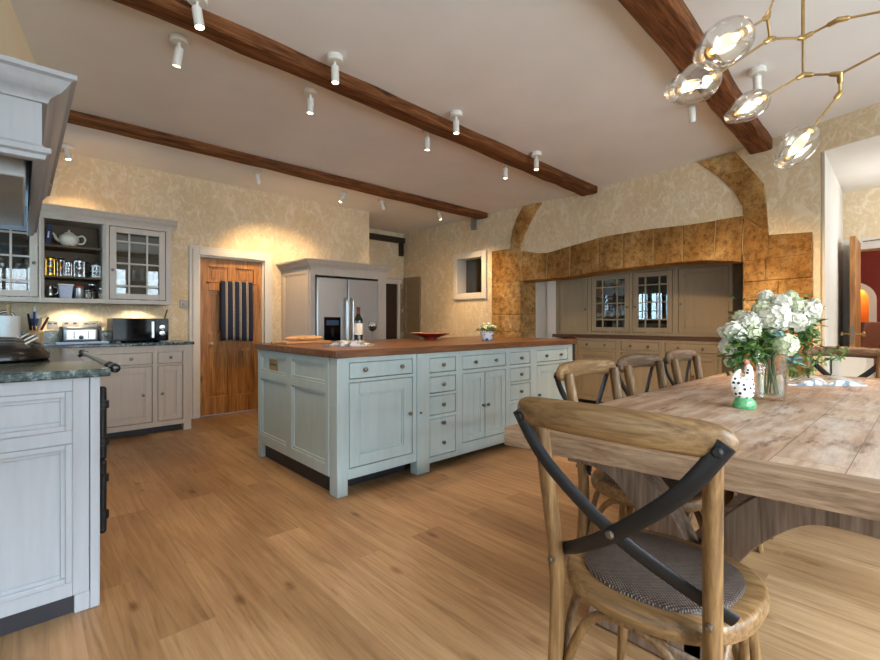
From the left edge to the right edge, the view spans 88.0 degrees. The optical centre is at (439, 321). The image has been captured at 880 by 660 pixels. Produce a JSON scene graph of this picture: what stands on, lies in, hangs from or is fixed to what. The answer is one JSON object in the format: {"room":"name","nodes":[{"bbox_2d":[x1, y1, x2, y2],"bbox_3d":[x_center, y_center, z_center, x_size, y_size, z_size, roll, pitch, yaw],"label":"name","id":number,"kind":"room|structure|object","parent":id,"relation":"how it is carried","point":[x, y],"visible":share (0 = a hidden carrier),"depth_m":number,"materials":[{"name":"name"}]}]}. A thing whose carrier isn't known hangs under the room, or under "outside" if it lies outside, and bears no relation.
{"room":"kitchen","nodes":[
{"label":"kitchen","id":0,"kind":"room"},
{"bbox_2d":[0,0,51,185],"bbox_3d":[-2.702,-1.362,2.609,0.799,0.635,1.700,0,0,-43],"label":"wall","id":1,"kind":"structure","parent":0,"point":[13,43],"depth_m":2.41,"materials":[{"name":"beige paint"}]},
{"bbox_2d":[0,152,368,341],"bbox_3d":[-2.925,-0.280,5.463,4.740,2.800,0.300,0,0,-43],"label":"wall","id":2,"kind":"structure","parent":0,"point":[207,213],"depth_m":5.30,"materials":[{"name":"paint"}]},
{"bbox_2d":[0,214,41,302],"bbox_3d":[-3.976,-0.575,3.987,0.733,0.790,0.444,0,0,-43],"label":"upper cabinet","id":3,"kind":"object","parent":2,"relation":"attached to","point":[20,253],"visible":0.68,"depth_m":4.09,"materials":[{"name":"beige paint"}]},
{"bbox_2d":[0,275,38,279],"bbox_3d":[-3.996,-0.400,4.009,0.697,0.018,0.352,0,0,-43],"label":"shelf","id":4,"kind":"object","parent":3,"relation":"attached to","point":[1,276],"depth_m":4.06,"materials":[{"name":"wood"}]},
{"bbox_2d":[0,243,38,251],"bbox_3d":[-3.996,-0.673,4.009,0.697,0.018,0.352,0,0,-43],"label":"shelf","id":5,"kind":"object","parent":3,"relation":"attached to","point":[3,247],"depth_m":4.12,"materials":[{"name":"wood"}]},
{"bbox_2d":[40,203,177,229],"bbox_3d":[-3.566,-1.016,4.341,1.817,0.089,0.480,0,0,-43],"label":"crown molding","id":6,"kind":"structure","parent":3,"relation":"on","point":[49,209],"depth_m":4.38,"materials":[{"name":"beige paint"}]},
{"bbox_2d":[47,321,57,328],"bbox_3d":[-3.787,0.029,4.457,0.082,0.080,0.010,0,0,-43],"label":"wall socket","id":7,"kind":"object","parent":2,"relation":"attached to","point":[50,324],"visible":0.84,"depth_m":4.46,"materials":[{"name":"plastic"}]},
{"bbox_2d":[62,321,78,327],"bbox_3d":[-3.686,0.030,4.550,0.132,0.080,0.010,0,0,-43],"label":"wall socket","id":8,"kind":"object","parent":2,"relation":"attached to","point":[64,323],"visible":0.64,"depth_m":4.54,"materials":[{"name":"plastic"}]},
{"bbox_2d":[41,214,104,304],"bbox_3d":[-3.544,-0.575,4.403,0.463,0.790,0.417,0,0,-43],"label":"upper cabinet","id":9,"kind":"object","parent":2,"relation":"attached to","point":[92,251],"visible":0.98,"depth_m":4.45,"materials":[{"name":"beige paint"}]},
{"bbox_2d":[44,223,52,243],"bbox_3d":[-3.651,-0.808,4.249,0.056,0.190,0.202,0,0,-43],"label":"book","id":10,"kind":"object","parent":9,"relation":"on","point":[48,233],"visible":0.78,"depth_m":4.17,"materials":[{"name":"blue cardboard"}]},
{"bbox_2d":[45,285,58,297],"bbox_3d":[-3.620,-0.282,4.245,0.090,0.118,0.072,0,0,-11],"label":"milk jug","id":11,"kind":"object","parent":9,"relation":"on","point":[49,293],"visible":0.98,"depth_m":4.22,"materials":[{"name":"silver metal"}]},
{"bbox_2d":[44,255,60,274],"bbox_3d":[-3.616,-0.527,4.255,0.121,0.195,0.086,0,0,-43],"label":"cafetiere","id":12,"kind":"object","parent":9,"relation":"on","point":[49,258],"visible":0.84,"depth_m":4.23,"materials":[{"name":"gold glass"}]},
{"bbox_2d":[57,284,73,297],"bbox_3d":[-3.547,-0.290,4.319,0.120,0.134,0.120,0,0,-43],"label":"tub","id":13,"kind":"object","parent":9,"relation":"on","point":[65,290],"visible":0.85,"depth_m":4.28,"materials":[{"name":"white plastic"}]},
{"bbox_2d":[52,230,85,245],"bbox_3d":[-3.527,-0.794,4.338,0.207,0.163,0.161,0,0,-6],"label":"teapot","id":14,"kind":"object","parent":9,"relation":"on","point":[68,238],"visible":0.91,"depth_m":4.29,"materials":[{"name":"white ceramic"}]},
{"bbox_2d":[44,275,101,281],"bbox_3d":[-3.555,-0.420,4.415,0.427,0.018,0.352,0,0,-43],"label":"shelf","id":15,"kind":"object","parent":9,"relation":"attached to","point":[47,278],"depth_m":4.41,"materials":[{"name":"wood"}]},
{"bbox_2d":[44,244,101,253],"bbox_3d":[-3.555,-0.703,4.415,0.427,0.018,0.352,0,0,-43],"label":"shelf","id":16,"kind":"object","parent":9,"relation":"attached to","point":[48,248],"depth_m":4.42,"materials":[{"name":"wood"}]},
{"bbox_2d":[74,286,83,298],"bbox_3d":[-3.473,-0.284,4.387,0.080,0.123,0.080,0,0,-43],"label":"canister","id":17,"kind":"object","parent":9,"relation":"on","point":[78,290],"visible":0.84,"depth_m":4.36,"materials":[{"name":"metal"}]},
{"bbox_2d":[72,258,90,276],"bbox_3d":[-3.470,-0.525,4.417,0.145,0.190,0.103,0,0,-43],"label":"cafetiere","id":18,"kind":"object","parent":9,"relation":"on","point":[78,260],"visible":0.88,"depth_m":4.40,"materials":[{"name":"silver glass"}]},
{"bbox_2d":[100,222,170,305],"bbox_3d":[-3.159,-0.575,4.739,0.555,0.790,0.444,0,0,-43],"label":"upper cabinet","id":19,"kind":"object","parent":2,"relation":"attached to","point":[137,258],"visible":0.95,"depth_m":4.73,"materials":[{"name":"beige paint"}]},
{"bbox_2d":[116,279,158,284],"bbox_3d":[-3.179,-0.420,4.761,0.519,0.018,0.352,0,0,-43],"label":"shelf","id":20,"kind":"object","parent":19,"relation":"attached to","point":[118,281],"depth_m":4.74,"materials":[{"name":"wood"}]},
{"bbox_2d":[116,250,158,258],"bbox_3d":[-3.179,-0.703,4.761,0.519,0.018,0.352,0,0,-43],"label":"shelf","id":21,"kind":"object","parent":19,"relation":"attached to","point":[120,254],"depth_m":4.76,"materials":[{"name":"wood"}]},
{"bbox_2d":[200,258,260,415],"bbox_3d":[-2.559,0.175,5.615,0.721,1.873,0.117,0,0,-43],"label":"door","id":22,"kind":"structure","parent":2,"relation":"in","point":[228,368],"depth_m":5.57,"materials":[{"name":"brown wood"}]},
{"bbox_2d":[206,281,256,285],"bbox_3d":[-2.546,-0.475,5.586,0.566,0.039,0.087,0,0,-43],"label":"towel rail","id":23,"kind":"object","parent":22,"relation":"attached to","point":[207,282],"visible":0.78,"depth_m":5.42,"materials":[{"name":"brown wood"}]},
{"bbox_2d":[220,281,252,340],"bbox_3d":[-2.488,-0.128,5.584,0.379,0.732,0.059,0,0,-43],"label":"striped towel","id":24,"kind":"object","parent":23,"relation":"hanging from","point":[236,298],"visible":1,"depth_m":5.56,"materials":[{"name":"fabric"}]},
{"bbox_2d":[189,245,271,418],"bbox_3d":[-2.638,0.117,5.700,0.975,2.005,0.340,0,0,-43],"label":"trim","id":25,"kind":"structure","parent":2,"relation":"attached to","point":[195,252],"depth_m":5.35,"materials":[{"name":"white paint"}]},
{"bbox_2d":[369,228,403,338],"bbox_3d":[-1.270,-0.280,8.293,2.130,2.800,0.200,0,0,-43],"label":"wall","id":26,"kind":"structure","parent":0,"point":[380,252],"depth_m":8.46,"materials":[{"name":"paint"}]},
{"bbox_2d":[369,233,404,256],"bbox_3d":[-1.209,-1.410,8.151,1.423,0.340,0.089,0,0,-43],"label":"beam","id":27,"kind":"structure","parent":26,"relation":"attached to","point":[372,236],"depth_m":8.38,"materials":[{"name":"brown wood"}]},
{"bbox_2d":[386,277,401,338],"bbox_3d":[-1.049,0.146,8.313,0.872,1.948,0.070,0,0,-43],"label":"door","id":28,"kind":"structure","parent":26,"relation":"in","point":[392,283],"depth_m":8.50,"materials":[{"name":"white paint"}]},
{"bbox_2d":[400,284,402,338],"bbox_3d":[-0.745,0.195,8.611,0.112,1.830,0.037,0,0,-43],"label":"door","id":29,"kind":"structure","parent":26,"relation":"in","point":[401,289],"depth_m":8.60,"materials":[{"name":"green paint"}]},
{"bbox_2d":[0,398,879,659],"bbox_3d":[0.909,1.170,4.032,13.600,0.100,9.900,0,0,-43],"label":"floor","id":30,"kind":"structure","parent":0,"point":[212,548],"depth_m":2.09,"materials":[{"name":"brown wood"}]},
{"bbox_2d":[0,377,99,636],"bbox_3d":[-1.812,0.667,1.683,0.851,0.905,0.468,0,0,-43],"label":"base cabinet","id":31,"kind":"object","parent":30,"relation":"on","point":[50,429],"visible":0.86,"depth_m":1.71,"materials":[{"name":"grey paint"}]},
{"bbox_2d":[0,360,110,382],"bbox_3d":[-1.797,0.198,1.689,0.882,0.032,0.510,0,0,-43],"label":"countertop","id":32,"kind":"structure","parent":31,"relation":"on","point":[25,372],"depth_m":1.75,"materials":[{"name":"stone"}]},
{"bbox_2d":[0,333,120,533],"bbox_3d":[-2.510,0.596,2.541,0.987,1.047,1.700,0,0,-43],"label":"range cooker","id":33,"kind":"object","parent":30,"relation":"on","point":[13,350],"visible":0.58,"depth_m":2.23,"materials":[{"name":"black metal"}]},
{"bbox_2d":[65,346,154,438],"bbox_3d":[-3.286,0.677,4.519,0.689,0.884,0.595,0,0,-43],"label":"base cabinet","id":34,"kind":"object","parent":30,"relation":"on","point":[130,390],"visible":0.64,"depth_m":4.42,"materials":[{"name":"beige paint"}]},
{"bbox_2d":[21,331,193,347],"bbox_3d":[-3.494,0.162,4.330,1.963,0.144,0.594,0,0,-43],"label":"countertop","id":35,"kind":"structure","parent":34,"relation":"on","point":[50,337],"depth_m":4.44,"materials":[{"name":"stone"}]},
{"bbox_2d":[0,304,20,337],"bbox_3d":[-3.778,0.021,3.997,0.170,0.365,0.170,0,0,-43],"label":"paper towel","id":36,"kind":"object","parent":35,"relation":"on","point":[10,326],"visible":0.67,"depth_m":3.95,"materials":[{"name":"white paper"}]},
{"bbox_2d":[27,311,48,343],"bbox_3d":[-3.720,0.053,4.221,0.156,0.300,0.149,0,0,-43],"label":"knife block","id":37,"kind":"object","parent":35,"relation":"on","point":[38,330],"visible":0.85,"depth_m":4.18,"materials":[{"name":"brown wood"}]},
{"bbox_2d":[59,326,100,341],"bbox_3d":[-3.446,0.123,4.368,0.310,0.160,0.226,0,0,-43],"label":"toaster","id":38,"kind":"object","parent":35,"relation":"on","point":[74,333],"visible":0.84,"depth_m":4.29,"materials":[{"name":"metal"}]},
{"bbox_2d":[56,341,108,344],"bbox_3d":[-3.311,0.194,4.228,0.381,0.019,0.155,0,0,-43],"label":"serving tray","id":39,"kind":"object","parent":35,"relation":"on","point":[88,342],"visible":1,"depth_m":4.18,"materials":[{"name":"silver plastic"}]},
{"bbox_2d":[107,318,168,342],"bbox_3d":[-3.130,0.085,4.728,0.478,0.240,0.404,0,0,-43],"label":"microwave","id":40,"kind":"object","parent":35,"relation":"on","point":[118,329],"visible":1,"depth_m":4.58,"materials":[{"name":"black metal"}]},
{"bbox_2d":[153,344,190,431],"bbox_3d":[-2.911,0.677,4.865,0.330,0.885,0.595,0,0,-43],"label":"base cabinet","id":41,"kind":"object","parent":30,"relation":"on","point":[172,362],"visible":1,"depth_m":4.67,"materials":[{"name":"beige paint"}]},
{"bbox_2d":[258,350,329,490],"bbox_3d":[-1.097,0.676,3.426,0.082,0.888,1.193,0,0,-43],"label":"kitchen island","id":42,"kind":"object","parent":30,"relation":"on","point":[294,389],"visible":0.96,"depth_m":3.34,"materials":[{"name":"paint"}]},
{"bbox_2d":[269,358,277,370],"bbox_3d":[-1.326,0.338,3.633,0.009,0.095,0.156,0,0,-43],"label":"socket","id":43,"kind":"object","parent":42,"relation":"attached to","point":[273,362],"depth_m":3.62,"materials":[{"name":"gold metal"}]},
{"bbox_2d":[276,257,393,340],"bbox_3d":[-1.391,0.182,6.082,1.268,1.876,0.866,0,0,-43],"label":"housing","id":44,"kind":"object","parent":30,"relation":"on","point":[298,276],"visible":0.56,"depth_m":5.76,"materials":[{"name":"beige paint"}]},
{"bbox_2d":[315,277,377,340],"bbox_3d":[-1.392,0.284,6.046,0.903,1.672,0.859,0,0,-43],"label":"freezer","id":45,"kind":"object","parent":30,"relation":"on","point":[337,300],"visible":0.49,"depth_m":5.71,"materials":[{"name":"silver metal"}]},
{"bbox_2d":[329,353,429,497],"bbox_3d":[-0.579,0.675,3.383,0.775,0.889,0.679,0,0,-43],"label":"base cabinet","id":46,"kind":"object","parent":30,"relation":"on","point":[380,405],"visible":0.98,"depth_m":3.13,"materials":[{"name":"paint"}]},
{"bbox_2d":[409,351,457,463],"bbox_3d":[-0.178,0.675,3.760,0.312,0.888,0.667,0,0,-43],"label":"base cabinet","id":47,"kind":"object","parent":30,"relation":"on","point":[443,365],"visible":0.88,"depth_m":3.54,"materials":[{"name":"paint"}]},
{"bbox_2d":[450,348,507,457],"bbox_3d":[0.169,0.675,4.080,0.632,0.888,0.667,0,0,-43],"label":"base cabinet","id":48,"kind":"object","parent":30,"relation":"on","point":[482,374],"visible":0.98,"depth_m":3.84,"materials":[{"name":"paint"}]},
{"bbox_2d":[500,347,531,443],"bbox_3d":[0.535,0.675,4.417,0.360,0.888,0.667,0,0,-43],"label":"base cabinet","id":49,"kind":"object","parent":30,"relation":"on","point":[520,358],"visible":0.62,"depth_m":4.17,"materials":[{"name":"paint"}]},
{"bbox_2d":[532,344,571,399],"bbox_3d":[0.927,0.675,4.778,0.703,0.889,0.667,0,0,-43],"label":"base cabinet","id":50,"kind":"object","parent":30,"relation":"on","point":[546,360],"visible":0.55,"depth_m":4.50,"materials":[{"name":"paint"}]},
{"bbox_2d":[575,338,618,403],"bbox_3d":[2.220,0.667,6.204,0.447,0.903,0.622,0,0,-43],"label":"base cabinet","id":51,"kind":"object","parent":30,"relation":"on","point":[587,386],"visible":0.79,"depth_m":6.10,"materials":[{"name":"paint"}]},
{"bbox_2d":[553,359,701,538],"bbox_3d":[0.827,0.648,1.915,0.488,0.945,0.575,0,0,-42],"label":"dining chair","id":52,"kind":"object","parent":30,"relation":"on","point":[602,482],"visible":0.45,"depth_m":1.91,"materials":[{"name":"brown wood"}]},
{"bbox_2d":[619,339,661,397],"bbox_3d":[2.613,0.667,5.777,0.447,0.903,0.537,0,0,-43],"label":"base cabinet","id":53,"kind":"object","parent":30,"relation":"on","point":[626,346],"visible":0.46,"depth_m":5.64,"materials":[{"name":"paint"}]},
{"bbox_2d":[513,397,769,659],"bbox_3d":[0.530,0.648,1.151,0.575,0.945,0.488,0,0,-44],"label":"dining chair","id":54,"kind":"object","parent":30,"relation":"on","point":[654,586],"visible":1,"depth_m":1.02,"materials":[{"name":"brown wood"}]},
{"bbox_2d":[492,152,812,373],"bbox_3d":[2.154,-0.277,5.603,0.479,2.792,3.981,0,0,-37],"label":"stone surround","id":55,"kind":"object","parent":30,"relation":"on","point":[788,264],"visible":0.68,"depth_m":4.88,"materials":[{"name":"stone"}]},
{"bbox_2d":[616,354,763,552],"bbox_3d":[1.227,0.648,2.284,0.488,0.945,0.575,0,0,-43],"label":"dining chair","id":56,"kind":"object","parent":30,"relation":"on","point":[626,363],"visible":0.23,"depth_m":2.42,"materials":[{"name":"brown wood"}]},
{"bbox_2d":[504,370,879,659],"bbox_3d":[1.593,0.735,2.063,2.761,0.770,1.200,0,0,-43],"label":"dining table","id":57,"kind":"object","parent":30,"relation":"on","point":[806,455],"visible":0.7,"depth_m":1.36,"materials":[{"name":"brown wood"}]},
{"bbox_2d":[730,360,756,408],"bbox_3d":[1.237,0.251,1.856,0.084,0.196,0.083,0,0,-43],"label":"ornament","id":58,"kind":"object","parent":57,"relation":"on","point":[743,388],"visible":1,"depth_m":1.84,"materials":[{"name":"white ceramic"}]},
{"bbox_2d":[784,375,867,385],"bbox_3d":[2.210,0.333,2.615,0.565,0.031,0.262,0,0,5],"label":"magazine","id":59,"kind":"object","parent":57,"relation":"on","point":[832,380],"visible":0.99,"depth_m":2.52,"materials":[{"name":"paper"}]},
{"bbox_3d":[1.490,0.247,2.049,0.140,0.205,0.140,0,0,-43],"label":"glass vase","id":60,"kind":"object","parent":57,"relation":"on","visible":0},
{"bbox_2d":[716,289,850,394],"bbox_3d":[1.575,0.085,2.080,0.824,0.474,0.311,0,0,-22],"label":"flower bouquet","id":61,"kind":"object","parent":60,"relation":"in","point":[745,333],"visible":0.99,"depth_m":1.99,"materials":[{"name":"white plant"}]},
{"bbox_2d":[662,340,732,386],"bbox_3d":[3.010,0.667,5.347,0.447,0.903,0.632,0,0,-43],"label":"base cabinet","id":62,"kind":"object","parent":30,"relation":"on","point":[712,365],"visible":0.33,"depth_m":5.15,"materials":[{"name":"paint"}]},
{"bbox_2d":[552,334,721,341],"bbox_3d":[2.551,0.193,5.887,0.470,0.045,2.259,0,0,-43],"label":"countertop","id":63,"kind":"structure","parent":62,"relation":"on","point":[680,338],"depth_m":5.61,"materials":[{"name":"wood"}]},
{"bbox_2d":[556,277,588,333],"bbox_3d":[1.980,-0.256,6.525,0.406,0.848,0.527,0,0,-43],"label":"wall cabinet","id":64,"kind":"object","parent":63,"relation":"on","point":[572,296],"visible":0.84,"depth_m":6.41,"materials":[{"name":"paint"}]},
{"bbox_2d":[589,266,674,335],"bbox_3d":[2.533,-0.256,5.925,0.406,0.848,1.103,0,0,-43],"label":"wall cabinet","id":65,"kind":"object","parent":63,"relation":"on","point":[648,300],"visible":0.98,"depth_m":5.88,"materials":[{"name":"paint"}]},
{"bbox_2d":[597,294,666,298],"bbox_3d":[2.555,-0.331,5.945,0.314,0.018,1.067,0,0,-43],"label":"shelf","id":66,"kind":"object","parent":65,"relation":"attached to","point":[640,296],"depth_m":5.97,"materials":[{"name":"wood"}]},
{"bbox_2d":[597,316,666,317],"bbox_3d":[2.555,-0.061,5.945,0.314,0.018,1.067,0,0,-43],"label":"shelf","id":67,"kind":"object","parent":65,"relation":"attached to","point":[601,316],"depth_m":5.73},
{"bbox_2d":[675,263,741,336],"bbox_3d":[3.110,-0.256,5.299,0.406,0.848,0.596,0,0,-43],"label":"wall cabinet","id":68,"kind":"object","parent":63,"relation":"on","point":[702,304],"visible":0.73,"depth_m":5.17,"materials":[{"name":"paint"}]},
{"bbox_2d":[662,349,774,538],"bbox_3d":[1.668,0.648,2.690,0.488,0.945,0.575,0,0,-44],"label":"dining chair","id":69,"kind":"object","parent":30,"relation":"on","point":[672,357],"visible":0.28,"depth_m":2.87,"materials":[{"name":"brown wood"}]},
{"bbox_2d":[801,346,879,377],"bbox_3d":[2.691,0.648,3.099,0.575,0.945,0.488,0,0,-39],"label":"dining chair","id":70,"kind":"object","parent":30,"relation":"on","point":[860,352],"visible":0.19,"depth_m":3.21,"materials":[{"name":"brown wood"}]},
{"bbox_2d":[861,322,879,364],"bbox_3d":[5.193,0.560,5.760,0.516,1.120,0.564,0,0,-43],"label":"upholstered chair","id":71,"kind":"object","parent":30,"relation":"on","point":[872,329],"visible":0.12,"depth_m":5.56,"materials":[{"name":"brown leather"}]},
{"bbox_2d":[10,0,879,233],"bbox_3d":[-0.728,-1.730,2.525,9.150,0.100,9.900,0,0,-43],"label":"ceiling","id":72,"kind":"structure","parent":0,"point":[581,84],"depth_m":3.23,"materials":[{"name":"paint"}]},
{"bbox_2d":[61,144,73,160],"bbox_3d":[-3.551,-1.611,4.342,0.100,0.136,0.100,0,0,-43],"label":"ceiling spotlight","id":73,"kind":"object","parent":72,"relation":"attached to","point":[67,148],"visible":0.97,"depth_m":4.32,"materials":[{"name":"white metal"}]},
{"bbox_2d":[169,32,188,67],"bbox_3d":[-1.539,-1.593,2.689,0.100,0.172,0.100,0,0,-43],"label":"ceiling spotlight","id":74,"kind":"object","parent":72,"relation":"attached to","point":[180,41],"visible":1,"depth_m":2.67,"materials":[{"name":"white metal"}]},
{"bbox_2d":[187,0,207,30],"bbox_3d":[-1.248,-1.593,2.344,0.100,0.172,0.100,0,0,-43],"label":"ceiling spotlight","id":75,"kind":"object","parent":72,"relation":"attached to","point":[197,5],"visible":1,"depth_m":2.33,"materials":[{"name":"white metal"}]},
{"bbox_2d":[67,110,487,219],"bbox_3d":[-1.459,-1.650,5.046,5.914,0.100,0.202,0,0,-44],"label":"ceiling beam","id":76,"kind":"structure","parent":72,"relation":"attached to","point":[75,117],"depth_m":4.62,"materials":[{"name":"brown wood"}]},
{"bbox_2d":[303,86,317,114],"bbox_3d":[-0.937,-1.594,3.297,0.100,0.170,0.100,0,0,-43],"label":"ceiling spotlight","id":77,"kind":"object","parent":72,"relation":"attached to","point":[310,92],"visible":1,"depth_m":3.28,"materials":[{"name":"white metal"}]},
{"bbox_2d":[327,52,342,84],"bbox_3d":[-0.664,-1.594,2.883,0.100,0.170,0.100,0,0,-43],"label":"ceiling spotlight","id":78,"kind":"object","parent":72,"relation":"attached to","point":[335,59],"visible":1,"depth_m":2.86,"materials":[{"name":"white metal"}]},
{"bbox_2d":[112,0,597,195],"bbox_3d":[-0.205,-1.648,3.654,5.883,0.105,0.220,0,0,-45],"label":"ceiling beam","id":79,"kind":"structure","parent":72,"relation":"attached to","point":[242,40],"depth_m":3.10,"materials":[{"name":"brown wood"}]},
{"bbox_2d":[422,130,432,150],"bbox_3d":[-0.112,-1.594,4.003,0.100,0.170,0.100,0,0,-43],"label":"ceiling spotlight","id":80,"kind":"object","parent":72,"relation":"attached to","point":[425,134],"visible":0.91,"depth_m":3.99,"materials":[{"name":"white metal"}]},
{"bbox_2d":[450,110,461,134],"bbox_3d":[0.129,-1.595,3.654,0.100,0.170,0.100,0,0,-43],"label":"ceiling spotlight","id":81,"kind":"object","parent":72,"relation":"attached to","point":[454,114],"visible":1,"depth_m":3.63,"materials":[{"name":"white metal"}]},
{"bbox_2d":[531,151,541,170],"bbox_3d":[0.957,-1.595,4.525,0.100,0.170,0.100,0,0,-43],"label":"ceiling spotlight","id":82,"kind":"object","parent":72,"relation":"attached to","point":[536,154],"visible":1,"depth_m":4.50,"materials":[{"name":"white metal"}]},
{"bbox_2d":[684,98,698,121],"bbox_3d":[1.911,-1.601,3.460,0.100,0.156,0.100,0,0,-8],"label":"ceiling spotlight","id":83,"kind":"object","parent":72,"relation":"attached to","point":[691,103],"visible":1,"depth_m":3.45,"materials":[{"name":"white metal"}]},
{"bbox_2d":[618,0,772,154],"bbox_3d":[1.062,-1.640,2.300,0.209,0.120,5.496,0,0,45],"label":"ceiling beam","id":84,"kind":"structure","parent":72,"relation":"attached to","point":[670,23],"depth_m":2.79,"materials":[{"name":"brown wood"}]},
{"bbox_2d":[748,65,765,93],"bbox_3d":[2.106,-1.601,3.027,0.100,0.157,0.100,0,0,-43],"label":"ceiling spotlight","id":85,"kind":"object","parent":72,"relation":"attached to","point":[756,72],"visible":1,"depth_m":3.02,"materials":[{"name":"white metal"}]},
{"bbox_2d":[702,0,879,139],"bbox_3d":[1.497,-1.175,1.980,1.114,1.009,0.477,0,0,-7],"label":"chandelier","id":86,"kind":"object","parent":72,"relation":"hanging from","point":[740,33],"visible":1,"depth_m":2.08,"materials":[{"name":"gold metal"}]},
{"bbox_2d":[535,264,743,377],"bbox_3d":[2.530,0.120,5.961,0.800,2.000,3.260,0,0,-43],"label":"wall","id":87,"kind":"structure","parent":0,"point":[573,345],"depth_m":6.89,"materials":[{"name":"white paint"}]},
{"bbox_2d":[536,281,562,338],"bbox_3d":[1.619,0.175,6.803,0.200,1.890,0.384,0,0,-43],"label":"trim","id":88,"kind":"structure","parent":87,"relation":"attached to","point":[545,291],"depth_m":6.78,"materials":[{"name":"white paint"}]},
{"bbox_2d":[404,103,879,374],"bbox_3d":[2.289,-0.280,5.101,0.986,2.800,9.860,0,0,-34],"label":"wall","id":89,"kind":"structure","parent":0,"point":[790,172],"depth_m":5.33,"materials":[{"name":"paint"}]},
{"bbox_2d":[404,276,420,338],"bbox_3d":[-0.513,0.140,8.460,0.037,1.940,0.460,0,0,-43],"label":"door","id":90,"kind":"structure","parent":89,"relation":"in","point":[412,285],"depth_m":8.46,"materials":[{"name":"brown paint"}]},
{"bbox_2d":[453,250,486,299],"bbox_3d":[0.827,-0.750,7.702,0.985,0.900,0.870,0,0,-43],"label":"window","id":91,"kind":"structure","parent":89,"relation":"in","point":[469,268],"depth_m":7.58,"materials":[{"name":"white paint"}]},
{"bbox_2d":[820,135,879,374],"bbox_3d":[4.059,-0.255,3.909,2.132,2.750,1.950,0,0,-43],"label":"door frame","id":92,"kind":"structure","parent":0,"point":[854,166],"depth_m":4.13,"materials":[{"name":"white paint"}]},
{"bbox_2d":[840,236,865,346],"bbox_3d":[4.309,0.130,4.722,0.623,1.960,0.189,0,0,-43],"label":"open door","id":93,"kind":"structure","parent":92,"relation":"in","point":[855,333],"depth_m":4.52,"materials":[{"name":"brown wood"}]},
{"bbox_2d":[832,356,873,377],"bbox_3d":[3.844,0.700,4.240,0.700,0.840,0.228,0,0,-43],"label":"trim","id":94,"kind":"structure","parent":92,"relation":"attached to","point":[851,366],"depth_m":4.00,"materials":[{"name":"white paint"}]},
{"bbox_2d":[843,187,879,251],"bbox_3d":[4.919,-0.255,4.667,0.160,2.750,2.000,0,0,-43],"label":"wall","id":95,"kind":"structure","parent":0,"point":[861,208],"depth_m":4.94,"materials":[{"name":"paint"}]},
{"bbox_2d":[843,237,879,346],"bbox_3d":[4.850,0.110,4.590,0.045,2.020,1.240,0,0,-43],"label":"trim","id":96,"kind":"structure","parent":95,"relation":"attached to","point":[846,243],"depth_m":4.99,"materials":[{"name":"white paint"}]},
{"bbox_2d":[861,290,868,321],"bbox_3d":[6.641,0.120,7.300,0.340,2.000,0.900,0,0,-43],"label":"wall niche","id":97,"kind":"object","parent":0,"point":[864,297],"depth_m":7.30,"materials":[{"name":"paint"}]},
{"bbox_2d":[861,250,879,348],"bbox_3d":[6.005,-0.280,5.667,2.788,2.800,6.200,0,0,-43],"label":"wall","id":98,"kind":"structure","parent":0,"point":[870,260],"depth_m":6.91,"materials":[{"name":"red paint"}]},
{"bbox_2d":[861,283,876,377],"bbox_3d":[6.387,0.253,7.066,0.030,1.735,0.550,0,0,-43],"label":"trim","id":99,"kind":"structure","parent":98,"relation":"attached to","point":[871,294],"depth_m":6.89,"materials":[{"name":"white paint"}]},
{"bbox_3d":[-3.704,-0.280,2.884,0.300,2.800,4.738,0,0,-43],"label":"wall","id":100,"kind":"structure","parent":0,"visible":0},
{"bbox_2d":[0,54,76,235],"bbox_3d":[-2.720,-0.874,2.632,0.802,0.400,2.483,0,0,-43],"label":"range hood","id":101,"kind":"object","parent":100,"relation":"attached to","point":[36,100],"visible":1,"depth_m":1.99,"materials":[{"name":"grey paint"}]},
{"bbox_2d":[0,155,25,226],"bbox_3d":[-2.689,-0.767,2.499,0.610,0.186,1.520,0,0,-43],"label":"range hood","id":102,"kind":"object","parent":101,"relation":"attached to","point":[12,170],"depth_m":2.36,"materials":[{"name":"grey metal"}]},
{"bbox_3d":[-0.276,0.675,4.562,2.764,0.888,0.635,0,0,-43],"label":"cabinet","id":103,"kind":"object","parent":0,"visible":0},
{"bbox_2d":[254,336,576,358],"bbox_3d":[-0.061,0.205,4.321,2.855,0.050,1.350,0,0,-43],"label":"countertop","id":104,"kind":"structure","parent":103,"relation":"on","point":[382,347],"depth_m":3.65,"materials":[{"name":"wood"}]},
{"bbox_2d":[271,340,331,343],"bbox_3d":[-1.182,0.169,3.833,0.475,0.021,0.240,0,0,-43],"label":"chopping board","id":105,"kind":"object","parent":104,"relation":"on","point":[290,341],"visible":1,"depth_m":3.75,"materials":[{"name":"brown wood"}]},
{"bbox_2d":[284,335,322,340],"bbox_3d":[-1.143,0.134,3.842,0.345,0.043,0.090,0,0,-43],"label":"bread loaf","id":106,"kind":"object","parent":105,"relation":"on","point":[301,337],"visible":1,"depth_m":3.81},
{"bbox_2d":[325,340,374,345],"bbox_3d":[-0.689,0.160,3.493,0.340,0.038,0.260,0,0,0],"label":"magazine","id":107,"kind":"object","parent":104,"relation":"on","point":[342,342],"visible":1,"depth_m":3.36,"materials":[{"name":"paper"}]},
{"bbox_2d":[354,307,362,340],"bbox_3d":[-0.714,0.025,3.993,0.076,0.310,0.076,0,0,-43],"label":"wine bottle","id":108,"kind":"object","parent":104,"relation":"on","point":[358,321],"visible":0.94,"depth_m":3.96,"materials":[{"name":"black glass"}]},
{"bbox_2d":[410,332,450,339],"bbox_3d":[-0.097,0.144,4.669,0.422,0.072,0.422,0,0,-43],"label":"fruit bowl","id":109,"kind":"object","parent":104,"relation":"on","point":[426,335],"visible":1,"depth_m":4.57,"materials":[{"name":"ceramic"}]},
{"bbox_2d":[477,323,496,339],"bbox_3d":[0.457,0.092,4.485,0.251,0.175,0.230,0,0,-43],"label":"flower pot","id":110,"kind":"object","parent":104,"relation":"on","point":[486,335],"visible":1,"depth_m":4.43,"materials":[{"name":"white ceramic"}]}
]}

